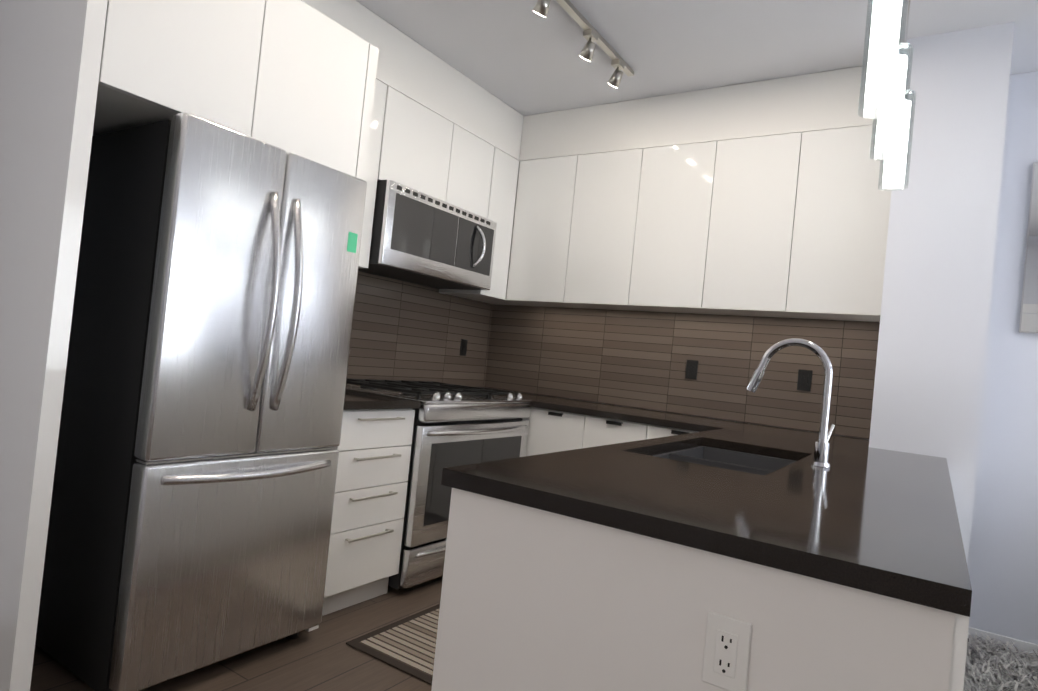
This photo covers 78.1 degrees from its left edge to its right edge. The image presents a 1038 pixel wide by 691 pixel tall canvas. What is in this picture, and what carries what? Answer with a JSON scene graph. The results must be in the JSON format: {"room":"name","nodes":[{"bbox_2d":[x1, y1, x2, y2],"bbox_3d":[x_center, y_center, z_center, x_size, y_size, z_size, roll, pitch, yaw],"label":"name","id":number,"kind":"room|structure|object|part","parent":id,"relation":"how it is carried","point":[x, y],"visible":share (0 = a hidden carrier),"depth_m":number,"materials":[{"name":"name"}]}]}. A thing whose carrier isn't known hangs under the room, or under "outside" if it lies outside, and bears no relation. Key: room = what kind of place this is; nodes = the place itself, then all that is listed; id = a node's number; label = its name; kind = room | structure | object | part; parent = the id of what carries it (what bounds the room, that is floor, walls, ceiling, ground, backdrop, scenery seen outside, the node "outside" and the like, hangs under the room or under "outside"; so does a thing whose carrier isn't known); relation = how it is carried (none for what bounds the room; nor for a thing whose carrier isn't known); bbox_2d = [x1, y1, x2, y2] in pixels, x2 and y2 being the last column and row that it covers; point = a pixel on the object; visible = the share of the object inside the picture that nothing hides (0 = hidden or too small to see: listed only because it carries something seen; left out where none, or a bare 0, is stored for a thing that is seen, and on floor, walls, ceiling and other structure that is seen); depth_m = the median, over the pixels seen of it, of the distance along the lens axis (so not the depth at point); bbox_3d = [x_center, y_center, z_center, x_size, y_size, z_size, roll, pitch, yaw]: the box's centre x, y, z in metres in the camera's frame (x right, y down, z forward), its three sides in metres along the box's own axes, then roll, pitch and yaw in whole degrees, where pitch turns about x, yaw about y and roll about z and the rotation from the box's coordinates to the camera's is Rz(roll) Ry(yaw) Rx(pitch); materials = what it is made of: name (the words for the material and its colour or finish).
{"room":"kitchen","nodes":[
{"label":"kitchen","id":0,"kind":"room"},
{"bbox_2d":[0,0,271,151],"bbox_3d":[-1.332,-1.077,2.195,0.787,0.664,0.471,5,-1,33],"label":"upper cabinet","id":1,"kind":"object","parent":0,"relation":"attached to","point":[72,71],"depth_m":1.93,"materials":[{"name":"grey wood"}]},
{"bbox_3d":[-1.570,-0.138,1.958,0.787,2.360,0.048,5,-1,33],"label":"fridge panel","id":2,"kind":"part","parent":1,"relation":"part of","materials":[{"name":"white wood"}]},
{"bbox_2d":[30,575,442,690],"bbox_3d":[1.087,1.334,0.402,7.380,0.100,5.880,5,-1,33],"label":"floor","id":3,"kind":"structure","parent":0,"point":[323,656],"depth_m":2.26,"materials":[{"name":"brown wood"}]},
{"bbox_2d":[35,112,366,690],"bbox_3d":[-1.201,0.194,2.392,0.940,1.790,0.734,5,-1,33],"label":"fridge","id":4,"kind":"object","parent":3,"relation":"on","point":[192,501],"visible":0.98,"depth_m":2.07,"materials":[{"name":"silver metal"}]},
{"bbox_2d":[308,408,415,631],"bbox_3d":[-0.971,0.686,2.996,0.767,0.879,0.465,5,-1,33],"label":"base cabinet","id":5,"kind":"object","parent":3,"relation":"on","point":[374,449],"depth_m":2.78,"materials":[{"name":"grey wood"}]},
{"bbox_2d":[343,389,420,411],"bbox_3d":[-0.906,0.231,2.992,0.777,0.035,0.465,5,-1,33],"label":"countertop","id":6,"kind":"structure","parent":5,"relation":"on","point":[354,401],"depth_m":2.81,"materials":[{"name":"black stone"}]},
{"bbox_2d":[346,604,439,684],"bbox_3d":[-0.002,1.215,2.759,0.785,0.007,1.240,5,-1,33],"label":"runner rug","id":7,"kind":"object","parent":3,"relation":"on","point":[407,645],"visible":0.29,"depth_m":2.48,"materials":[{"name":"beige fabric"}]},
{"bbox_2d":[346,378,531,589],"bbox_3d":[-0.524,0.684,3.549,0.869,0.932,0.936,5,-1,33],"label":"range","id":8,"kind":"object","parent":3,"relation":"on","point":[457,425],"visible":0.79,"depth_m":3.13,"materials":[{"name":"silver metal"}]},
{"bbox_2d":[526,404,583,455],"bbox_3d":[0.334,0.833,3.923,0.369,0.879,0.633,5,-1,33],"label":"base cabinet","id":9,"kind":"object","parent":3,"relation":"on","point":[549,429],"depth_m":3.68,"materials":[{"name":"grey wood"}]},
{"bbox_2d":[484,388,946,459],"bbox_3d":[0.747,0.408,3.678,2.844,0.035,0.619,5,-1,33],"label":"countertop","id":10,"kind":"structure","parent":9,"relation":"on","point":[681,421],"depth_m":3.49,"materials":[{"name":"black stone"}]},
{"bbox_2d":[580,412,647,447],"bbox_3d":[0.642,0.860,3.721,0.369,0.879,0.633,5,-1,33],"label":"base cabinet","id":11,"kind":"object","parent":3,"relation":"on","point":[597,429],"depth_m":3.49,"materials":[{"name":"grey wood"}]},
{"bbox_2d":[648,420,703,435],"bbox_3d":[0.969,0.888,3.505,0.417,0.879,0.633,5,-1,33],"label":"base cabinet","id":12,"kind":"object","parent":3,"relation":"on","point":[653,429],"depth_m":3.32,"materials":[{"name":"grey wood"}]},
{"bbox_2d":[431,488,967,690],"bbox_3d":[0.359,0.788,1.391,0.900,0.879,0.675,5,-1,33],"label":"panel","id":13,"kind":"object","parent":3,"relation":"on","point":[606,542],"depth_m":1.12,"materials":[{"name":"grey paint"}]},
{"bbox_2d":[441,428,817,543],"bbox_3d":[0.627,0.367,2.104,0.488,0.035,2.150,5,-1,33],"label":"countertop","id":14,"kind":"structure","parent":13,"relation":"on","point":[620,487],"depth_m":1.38,"materials":[{"name":"black stone"}]},
{"bbox_2d":[648,440,799,471],"bbox_3d":[0.679,0.497,2.129,0.449,0.237,0.841,5,-1,33],"label":"sink","id":15,"kind":"object","parent":14,"relation":"in","point":[722,455],"depth_m":2.44,"materials":[{"name":"grey metal"}]},
{"bbox_2d":[701,611,751,690],"bbox_3d":[0.332,0.492,1.023,0.070,0.114,0.010,5,-1,33],"label":"outlet","id":16,"kind":"object","parent":13,"relation":"attached to","point":[726,653],"visible":1,"depth_m":1.02,"materials":[{"name":"white plastic"}]},
{"bbox_2d":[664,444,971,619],"bbox_3d":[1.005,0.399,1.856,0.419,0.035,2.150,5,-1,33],"label":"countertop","id":17,"kind":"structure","parent":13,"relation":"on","point":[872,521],"depth_m":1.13,"materials":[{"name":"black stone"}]},
{"bbox_2d":[746,338,834,466],"bbox_3d":[0.889,0.175,2.096,0.274,0.396,0.093,5,-1,33],"label":"faucet","id":18,"kind":"object","parent":17,"relation":"on","point":[821,450],"visible":1,"depth_m":2.02,"materials":[{"name":"silver metal"}]},
{"bbox_2d":[963,632,1037,690],"bbox_3d":[2.390,1.365,1.519,2.317,0.136,2.159,5,-1,33],"label":"rug","id":19,"kind":"object","parent":3,"relation":"on","point":[990,665],"depth_m":2.60,"materials":[{"name":"grey carpet"}]},
{"bbox_2d":[260,0,375,178],"bbox_3d":[-1.076,-1.044,2.589,0.787,0.664,0.469,5,-1,33],"label":"upper cabinet","id":20,"kind":"object","parent":0,"relation":"attached to","point":[318,72],"depth_m":2.37,"materials":[{"name":"grey wood"}]},
{"bbox_3d":[0.032,-1.210,2.628,2.530,0.112,2.760,5,-1,33],"label":"trim","id":21,"kind":"part","parent":20,"relation":"part of","materials":[{"name":"white wood"}]},
{"bbox_2d":[358,72,391,271],"bbox_3d":[-0.978,-0.887,3.134,0.340,0.937,0.462,5,-1,33],"label":"upper cabinet","id":22,"kind":"object","parent":0,"relation":"attached to","point":[380,100],"depth_m":3.20,"materials":[{"name":"grey wood"}]},
{"bbox_2d":[384,87,455,202],"bbox_3d":[-0.684,-1.077,3.555,0.340,0.484,0.530,5,-1,33],"label":"upper cabinet","id":23,"kind":"object","parent":0,"relation":"attached to","point":[420,150],"depth_m":3.47,"materials":[{"name":"grey wood"}]},
{"bbox_2d":[358,180,496,289],"bbox_3d":[-0.559,-0.599,3.679,0.480,0.426,0.934,5,-1,33],"label":"microwave","id":24,"kind":"object","parent":23,"relation":"attached to","point":[419,238],"visible":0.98,"depth_m":3.49,"materials":[{"name":"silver metal"}]},
{"bbox_3d":[-0.261,-0.582,3.803,0.002,0.286,0.340,5,-1,33],"label":"panel","id":25,"kind":"part","parent":24,"relation":"part of","materials":[{"name":"black glass"}]},
{"bbox_3d":[-0.234,-0.585,3.796,0.064,0.252,0.054,5,-1,33],"label":"handle","id":26,"kind":"part","parent":24,"relation":"part of","materials":[{"name":"silver metal"}]},
{"bbox_2d":[448,123,497,219],"bbox_3d":[-0.429,-1.044,3.949,0.340,0.484,0.410,5,-1,33],"label":"upper cabinet","id":27,"kind":"object","parent":0,"relation":"attached to","point":[474,166],"depth_m":3.87,"materials":[{"name":"grey wood"}]},
{"bbox_2d":[436,148,519,299],"bbox_3d":[-0.255,-0.794,4.247,0.340,0.937,0.307,5,-1,33],"label":"upper cabinet","id":28,"kind":"object","parent":0,"relation":"attached to","point":[507,165],"depth_m":4.17,"materials":[{"name":"grey wood"}]},
{"bbox_2d":[356,0,1037,115],"bbox_3d":[1.372,-1.532,0.456,7.380,0.100,5.880,5,-1,33],"label":"ceiling","id":29,"kind":"structure","parent":0,"point":[522,57],"depth_m":3.14,"materials":[{"name":"white paint"}]},
{"bbox_2d":[302,0,522,158],"bbox_3d":[-0.890,-1.500,3.214,0.347,0.302,2.797,5,-1,33],"label":"ceiling soffit","id":30,"kind":"structure","parent":29,"relation":"attached to","point":[408,66],"depth_m":3.51,"materials":[{"name":"white paint"}]},
{"bbox_2d":[533,0,633,87],"bbox_3d":[0.137,-1.481,2.792,0.086,0.154,1.710,5,-1,33],"label":"track light","id":31,"kind":"object","parent":29,"relation":"attached to","point":[591,34],"visible":1,"depth_m":3.08,"materials":[{"name":"silver metal"}]},
{"bbox_2d":[519,66,873,161],"bbox_3d":[0.882,-1.310,3.924,2.549,0.302,0.337,5,-1,33],"label":"ceiling soffit","id":32,"kind":"structure","parent":29,"relation":"attached to","point":[822,100],"depth_m":3.61,"materials":[{"name":"white paint"}]},
{"bbox_2d":[858,0,915,190],"bbox_3d":[1.182,-1.053,2.010,0.110,0.828,1.200,5,-1,33],"label":"pendant lights","id":33,"kind":"object","parent":29,"relation":"hanging from","point":[886,92],"visible":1,"depth_m":1.85,"materials":[{"name":"silver metal"}]},
{"bbox_2d":[491,71,1037,643],"bbox_3d":[2.796,0.102,2.838,7.380,2.780,0.120,5,-1,33],"label":"wall","id":34,"kind":"structure","parent":0,"point":[1003,561],"depth_m":3.06,"materials":[{"name":"white paint"}]},
{"bbox_2d":[508,154,587,311],"bbox_3d":[0.232,-0.745,4.282,0.436,0.937,0.329,5,-1,33],"label":"upper cabinet","id":35,"kind":"object","parent":34,"relation":"attached to","point":[546,194],"depth_m":4.14,"materials":[{"name":"grey wood"}]},
{"bbox_2d":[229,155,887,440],"bbox_3d":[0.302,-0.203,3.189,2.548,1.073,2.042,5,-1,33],"label":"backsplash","id":36,"kind":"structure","parent":34,"relation":"attached to","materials":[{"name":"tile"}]},
{"bbox_2d":[460,339,467,355],"bbox_3d":[-0.385,0.014,4.459,0.009,0.114,0.070,5,-1,33],"label":"outlet","id":37,"kind":"object","parent":36,"relation":"attached to","point":[463,348],"visible":1,"depth_m":4.45,"materials":[{"name":"black plastic"}]},
{"bbox_2d":[685,360,697,378],"bbox_3d":[1.045,0.145,3.871,0.070,0.114,0.010,5,-1,33],"label":"outlet","id":38,"kind":"object","parent":36,"relation":"attached to","point":[691,368],"visible":1,"depth_m":3.87,"materials":[{"name":"black plastic"}]},
{"bbox_2d":[797,369,811,390],"bbox_3d":[1.573,0.191,3.523,0.070,0.114,0.010,5,-1,33],"label":"outlet","id":39,"kind":"object","parent":36,"relation":"attached to","point":[804,380],"visible":1,"depth_m":3.52,"materials":[{"name":"black plastic"}]},
{"bbox_2d":[564,147,643,311],"bbox_3d":[0.597,-0.713,4.043,0.438,0.937,0.329,5,-1,33],"label":"upper cabinet","id":40,"kind":"object","parent":34,"relation":"attached to","point":[602,248],"depth_m":3.90,"materials":[{"name":"grey wood"}]},
{"bbox_2d":[628,139,719,315],"bbox_3d":[0.962,-0.681,3.803,0.438,0.937,0.329,5,-1,33],"label":"upper cabinet","id":41,"kind":"object","parent":34,"relation":"attached to","point":[678,181],"depth_m":3.66,"materials":[{"name":"grey wood"}]},
{"bbox_2d":[704,131,803,319],"bbox_3d":[1.327,-0.649,3.563,0.438,0.937,0.329,5,-1,33],"label":"upper cabinet","id":42,"kind":"object","parent":34,"relation":"attached to","point":[754,199],"depth_m":3.42,"materials":[{"name":"grey wood"}]},
{"bbox_2d":[788,124,891,323],"bbox_3d":[1.692,-0.617,3.323,0.439,0.937,0.329,5,-1,33],"label":"upper cabinet","id":43,"kind":"object","parent":34,"relation":"attached to","point":[839,250],"depth_m":3.19,"materials":[{"name":"grey wood"}]},
{"bbox_2d":[968,627,1037,655],"bbox_3d":[3.854,1.543,1.944,4.181,0.090,0.017,5,-1,33],"label":"baseboard","id":44,"kind":"structure","parent":34,"relation":"attached to","point":[1020,645],"depth_m":2.97,"materials":[{"name":"white"}]},
{"bbox_2d":[1019,162,1037,333],"bbox_3d":[3.252,-0.394,2.495,2.010,0.814,0.020,5,-1,33],"label":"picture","id":45,"kind":"object","parent":34,"relation":"attached to","point":[1028,322],"visible":1,"depth_m":3.02,"materials":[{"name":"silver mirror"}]},
{"bbox_2d":[869,22,1014,565],"bbox_3d":[1.936,0.020,3.009,0.398,2.780,0.540,5,-1,33],"label":"wall","id":46,"kind":"structure","parent":0,"point":[935,312],"depth_m":2.78,"materials":[{"name":"white paint"}]}
]}

